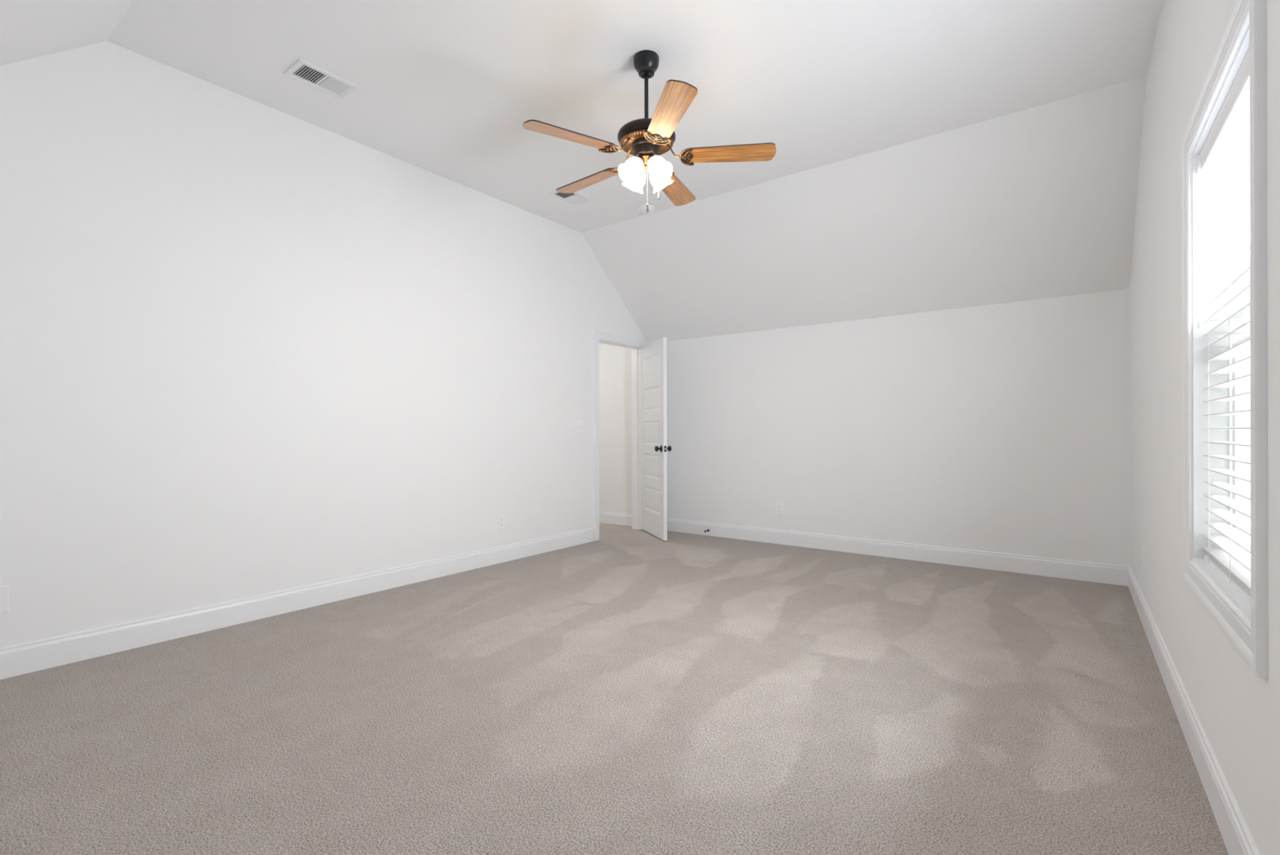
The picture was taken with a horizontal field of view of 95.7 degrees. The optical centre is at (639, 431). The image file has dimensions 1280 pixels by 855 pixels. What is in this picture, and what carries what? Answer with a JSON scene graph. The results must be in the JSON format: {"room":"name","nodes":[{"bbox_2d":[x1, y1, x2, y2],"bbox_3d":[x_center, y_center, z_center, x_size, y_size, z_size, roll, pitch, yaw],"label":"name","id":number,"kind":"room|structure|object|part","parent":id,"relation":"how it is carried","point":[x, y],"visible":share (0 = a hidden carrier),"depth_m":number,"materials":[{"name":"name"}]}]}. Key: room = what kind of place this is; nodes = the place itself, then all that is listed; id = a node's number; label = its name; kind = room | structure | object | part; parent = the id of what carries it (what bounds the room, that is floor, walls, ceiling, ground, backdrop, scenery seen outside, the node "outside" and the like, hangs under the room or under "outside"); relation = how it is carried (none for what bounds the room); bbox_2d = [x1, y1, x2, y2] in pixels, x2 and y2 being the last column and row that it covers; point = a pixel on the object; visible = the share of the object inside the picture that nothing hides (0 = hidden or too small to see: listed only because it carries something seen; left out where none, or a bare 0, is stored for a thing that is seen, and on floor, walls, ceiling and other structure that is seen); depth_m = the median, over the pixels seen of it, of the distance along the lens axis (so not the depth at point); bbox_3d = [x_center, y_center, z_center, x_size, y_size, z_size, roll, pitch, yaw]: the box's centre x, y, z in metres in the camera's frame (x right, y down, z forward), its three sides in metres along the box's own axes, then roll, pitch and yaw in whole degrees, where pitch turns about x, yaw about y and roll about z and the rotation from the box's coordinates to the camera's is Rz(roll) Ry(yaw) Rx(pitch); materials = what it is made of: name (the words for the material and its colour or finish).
{"room":"empty bedroom","nodes":[
{"label":"empty bedroom","id":0,"kind":"room"},
{"bbox_2d":[0,40,648,648],"bbox_3d":[-1.651,-0.417,4.283,0.130,3.022,5.671,0,0,37],"label":"wall","id":1,"kind":"structure","parent":0,"point":[248,347],"depth_m":3.33,"materials":[{"name":"white paint"}]},
{"bbox_2d":[0,584,8,613],"bbox_3d":[-2.854,0.749,2.541,0.007,0.124,0.118,0,0,37],"label":"blank wall plate","id":2,"kind":"object","parent":1,"relation":"attached to","point":[4,589],"visible":1,"depth_m":2.58,"materials":[{"name":"white plastic"}]},
{"bbox_2d":[0,527,593,679],"bbox_3d":[-1.872,1.026,3.859,0.015,0.136,4.721,0,0,37],"label":"baseboard","id":3,"kind":"structure","parent":1,"relation":"attached to","point":[16,660],"depth_m":3.30,"materials":[{"name":"white paint"}]},
{"bbox_2d":[497,514,505,529],"bbox_3d":[-1.157,0.758,4.830,0.008,0.124,0.080,0,0,37],"label":"wall outlet","id":4,"kind":"object","parent":1,"relation":"attached to","point":[500,518],"visible":1,"depth_m":4.83,"materials":[{"name":"white plastic"}]},
{"bbox_2d":[573,420,582,432],"bbox_3d":[-0.589,-0.043,5.588,0.021,0.118,0.118,0,0,37],"label":"light switch","id":5,"kind":"object","parent":1,"relation":"attached to","point":[578,424],"visible":1,"depth_m":5.59,"materials":[{"name":"white plastic"}]},
{"bbox_2d":[592,328,646,541],"bbox_3d":[-0.246,0.037,6.159,0.150,2.107,0.897,0,0,37],"label":"trim","id":6,"kind":"structure","parent":1,"relation":"attached to","point":[598,336],"depth_m":6.39,"materials":[{"name":"white paint"}]},
{"bbox_2d":[640,337,671,540],"bbox_3d":[0.139,0.074,6.065,0.173,2.008,0.754,0,0,-17],"label":"door","id":7,"kind":"structure","parent":1,"relation":"in","point":[653,363],"depth_m":5.97,"materials":[{"name":"white paint"}]},
{"bbox_3d":[0.180,0.173,5.762,0.068,0.068,0.068,0,0,-17],"label":"knob","id":8,"kind":"part","parent":7,"relation":"part of","materials":[{"name":"black metal"}]},
{"bbox_3d":[0.280,0.172,5.793,0.068,0.068,0.068,0,0,-17],"label":"knob","id":9,"kind":"part","parent":7,"relation":"part of","materials":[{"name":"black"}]},
{"bbox_2d":[0,0,1162,343],"bbox_3d":[0.075,-1.465,3.002,4.433,1.175,5.931,0,0,37],"label":"ceiling","id":10,"kind":"structure","parent":0,"point":[931,155],"depth_m":3.48,"materials":[{"name":"white paint"}]},
{"bbox_2d":[284,57,358,99],"bbox_3d":[-1.743,-1.918,3.171,0.196,0.019,0.304,0,0,37],"label":"ceiling vent","id":11,"kind":"object","parent":10,"relation":"in","point":[301,70],"visible":1,"depth_m":3.16,"materials":[{"name":"white metal"}]},
{"bbox_2d":[548,190,591,205],"bbox_3d":[-0.571,-1.921,4.752,0.196,0.019,0.304,0,0,37],"label":"ceiling vent","id":12,"kind":"object","parent":10,"relation":"in","point":[575,198],"visible":0.9,"depth_m":4.77,"materials":[{"name":"white metal"}]},
{"bbox_2d":[637,204,654,213],"bbox_3d":[0.056,-1.913,5.009,0.150,0.039,0.150,0,0,37],"label":"smoke detector","id":13,"kind":"object","parent":10,"relation":"attached to","point":[642,208],"visible":0.88,"depth_m":4.97,"materials":[{"name":"white plastic"}]},
{"bbox_2d":[522,49,776,212],"bbox_3d":[0.010,-1.526,3.031,1.238,0.813,1.263,0,0,37],"label":"ceiling fan","id":14,"kind":"object","parent":10,"relation":"hanging from","point":[646,139],"visible":1,"depth_m":2.93,"materials":[{"name":"brown wood"}]},
{"bbox_3d":[-0.337,-1.417,2.775,0.455,0.006,0.135,0,11,-31],"label":"blade","id":15,"kind":"part","parent":14,"relation":"part of","materials":[{"name":"brown wood"}]},
{"bbox_3d":[-0.292,-1.417,3.281,0.455,0.006,0.135,0,10,41],"label":"blade","id":16,"kind":"part","parent":14,"relation":"part of","materials":[{"name":"brown wood"}]},
{"bbox_3d":[-0.075,-1.449,2.925,0.104,0.087,0.032,0,11,-31],"label":"bracket arm","id":17,"kind":"part","parent":14,"relation":"part of","materials":[{"name":"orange metal"}]},
{"bbox_3d":[-0.068,-1.449,3.078,0.104,0.087,0.032,0,11,41],"label":"bracket arm","id":18,"kind":"part","parent":14,"relation":"part of","materials":[{"name":"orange metal"}]},
{"bbox_3d":[-0.032,-1.337,2.944,0.124,0.108,0.124,0,-38,51],"label":"lamp shade","id":19,"kind":"part","parent":14,"relation":"part of","materials":[{"name":"white glass"}]},
{"bbox_3d":[-0.031,-1.339,2.944,0.048,0.080,0.048,0,-38,51],"label":"bulb","id":20,"kind":"part","parent":14,"relation":"part of","materials":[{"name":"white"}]},
{"bbox_3d":[-0.019,-1.338,3.063,0.124,0.108,0.124,0,38,-39],"label":"lamp shade","id":21,"kind":"part","parent":14,"relation":"part of","materials":[{"name":"white glass"}]},
{"bbox_3d":[0.087,-1.339,2.932,0.048,0.080,0.048,0,-38,-39],"label":"bulb","id":22,"kind":"part","parent":14,"relation":"part of","materials":[{"name":"white glass"}]},
{"bbox_3d":[0.088,-1.338,2.931,0.124,0.108,0.124,0,-38,-39],"label":"lamp shade","id":23,"kind":"part","parent":14,"relation":"part of","materials":[{"name":"white glass"}]},
{"bbox_3d":[0.100,-1.338,3.051,0.124,0.108,0.124,0,38,51],"label":"lamp shade","id":24,"kind":"part","parent":14,"relation":"part of","materials":[{"name":"white glass"}]},
{"bbox_3d":[0.164,-1.450,2.992,0.104,0.087,0.032,0,-11,5],"label":"bracket arm","id":25,"kind":"part","parent":14,"relation":"part of","materials":[{"name":"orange metal"}]},
{"bbox_3d":[0.131,-1.418,2.576,0.135,0.006,0.455,11,-2,-13],"label":"blade","id":26,"kind":"part","parent":14,"relation":"part of","materials":[{"name":"brown wood"}]},
{"bbox_3d":[0.203,-1.419,3.395,0.135,0.006,0.455,-12,-4,23],"label":"blade","id":27,"kind":"part","parent":14,"relation":"part of","materials":[{"name":"brown wood"}]},
{"bbox_3d":[0.465,-1.419,2.959,0.455,0.006,0.135,0,-10,5],"label":"blade","id":28,"kind":"part","parent":14,"relation":"part of","materials":[{"name":"brown wood"}]},
{"bbox_2d":[0,522,1228,854],"bbox_3d":[-0.678,1.092,3.564,6.062,0.001,5.711,0,0,37],"label":"floor","id":29,"kind":"structure","parent":0,"point":[628,691],"depth_m":2.18,"materials":[{"name":"carpet"}]},
{"bbox_2d":[599,288,1130,566],"bbox_3d":[1.079,-0.163,5.871,5.942,2.500,0.130,0,0,37],"label":"wall","id":30,"kind":"structure","parent":0,"point":[1004,428],"depth_m":4.89,"materials":[{"name":"white paint"}]},
{"bbox_2d":[599,511,631,526],"bbox_3d":[-0.686,1.024,7.091,1.647,0.136,0.015,0,0,37],"label":"baseboard","id":31,"kind":"structure","parent":30,"relation":"attached to","point":[619,518],"depth_m":6.78,"materials":[{"name":"white paint"}]},
{"bbox_2d":[775,501,783,515],"bbox_3d":[1.347,0.744,5.588,0.080,0.124,0.008,0,0,37],"label":"wall outlet","id":32,"kind":"object","parent":30,"relation":"attached to","point":[779,505],"visible":1,"depth_m":5.58,"materials":[{"name":"white plastic"}]},
{"bbox_2d":[666,517,1128,586],"bbox_3d":[1.758,1.018,5.280,4.153,0.136,0.015,0,0,37],"label":"baseboard","id":33,"kind":"structure","parent":30,"relation":"attached to","point":[1032,565],"depth_m":4.82,"materials":[{"name":"white paint"}]},
{"bbox_2d":[1129,0,1279,854],"bbox_3d":[1.798,-0.425,1.727,0.150,3.022,5.671,0,0,37],"label":"wall","id":34,"kind":"structure","parent":0,"point":[1237,710],"depth_m":2.23,"materials":[{"name":"white paint"}]},
{"bbox_2d":[1141,546,1143,570],"bbox_3d":[2.906,0.738,3.349,0.008,0.124,0.080,0,0,37],"label":"wall outlet","id":35,"kind":"object","parent":34,"relation":"attached to","point":[1142,548],"visible":1,"depth_m":3.33,"materials":[{"name":"white plastic"}]},
{"bbox_2d":[1128,566,1259,854],"bbox_3d":[1.735,1.018,1.776,0.015,0.136,5.671,0,0,37],"label":"baseboard","id":36,"kind":"structure","parent":34,"relation":"attached to","point":[1237,839],"depth_m":1.83,"materials":[{"name":"white paint"}]},
{"bbox_2d":[1191,23,1250,620],"bbox_3d":[1.710,-0.257,1.607,0.150,1.405,0.850,0,0,37],"label":"window","id":37,"kind":"structure","parent":34,"relation":"in","point":[1200,368],"depth_m":1.96,"materials":[{"name":"white paint"}]},
{"bbox_2d":[1197,48,1250,603],"bbox_3d":[1.683,-0.255,1.627,0.070,1.385,0.822,0,0,37],"label":"window blind","id":38,"kind":"object","parent":37,"relation":"attached to","point":[1226,148],"visible":0.64,"depth_m":1.69,"materials":[{"name":"white plastic"}]},
{"bbox_3d":[1.872,-0.236,1.869,0.054,1.332,0.002,0,0,37],"label":"ladder cord","id":39,"kind":"part","parent":38,"relation":"part of","materials":[{"name":"white fabric"}]},
{"bbox_3d":[1.691,0.429,1.623,0.050,0.018,0.810,0,0,37],"label":"rail","id":40,"kind":"part","parent":38,"relation":"part of","materials":[{"name":"white plastic"}]},
{"bbox_3d":[1.689,-0.236,1.623,0.054,1.332,0.002,0,0,37],"label":"ladder cord","id":41,"kind":"part","parent":38,"relation":"part of","materials":[{"name":"white fabric"}]},
{"bbox_3d":[1.744,-0.257,1.582,0.065,1.381,0.826,0,0,37],"label":"frame","id":42,"kind":"part","parent":37,"relation":"part of","materials":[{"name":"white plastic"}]},
{"bbox_3d":[1.732,0.053,1.591,0.024,0.705,0.770,0,0,37],"label":"sash","id":43,"kind":"part","parent":37,"relation":"part of","materials":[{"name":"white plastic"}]},
{"bbox_2d":[1180,0,1268,679],"bbox_3d":[1.642,-0.256,1.658,0.020,1.575,1.020,0,0,37],"label":"trim","id":44,"kind":"structure","parent":34,"relation":"attached to","point":[1249,638],"depth_m":1.29,"materials":[{"name":"white paint"}]}
]}

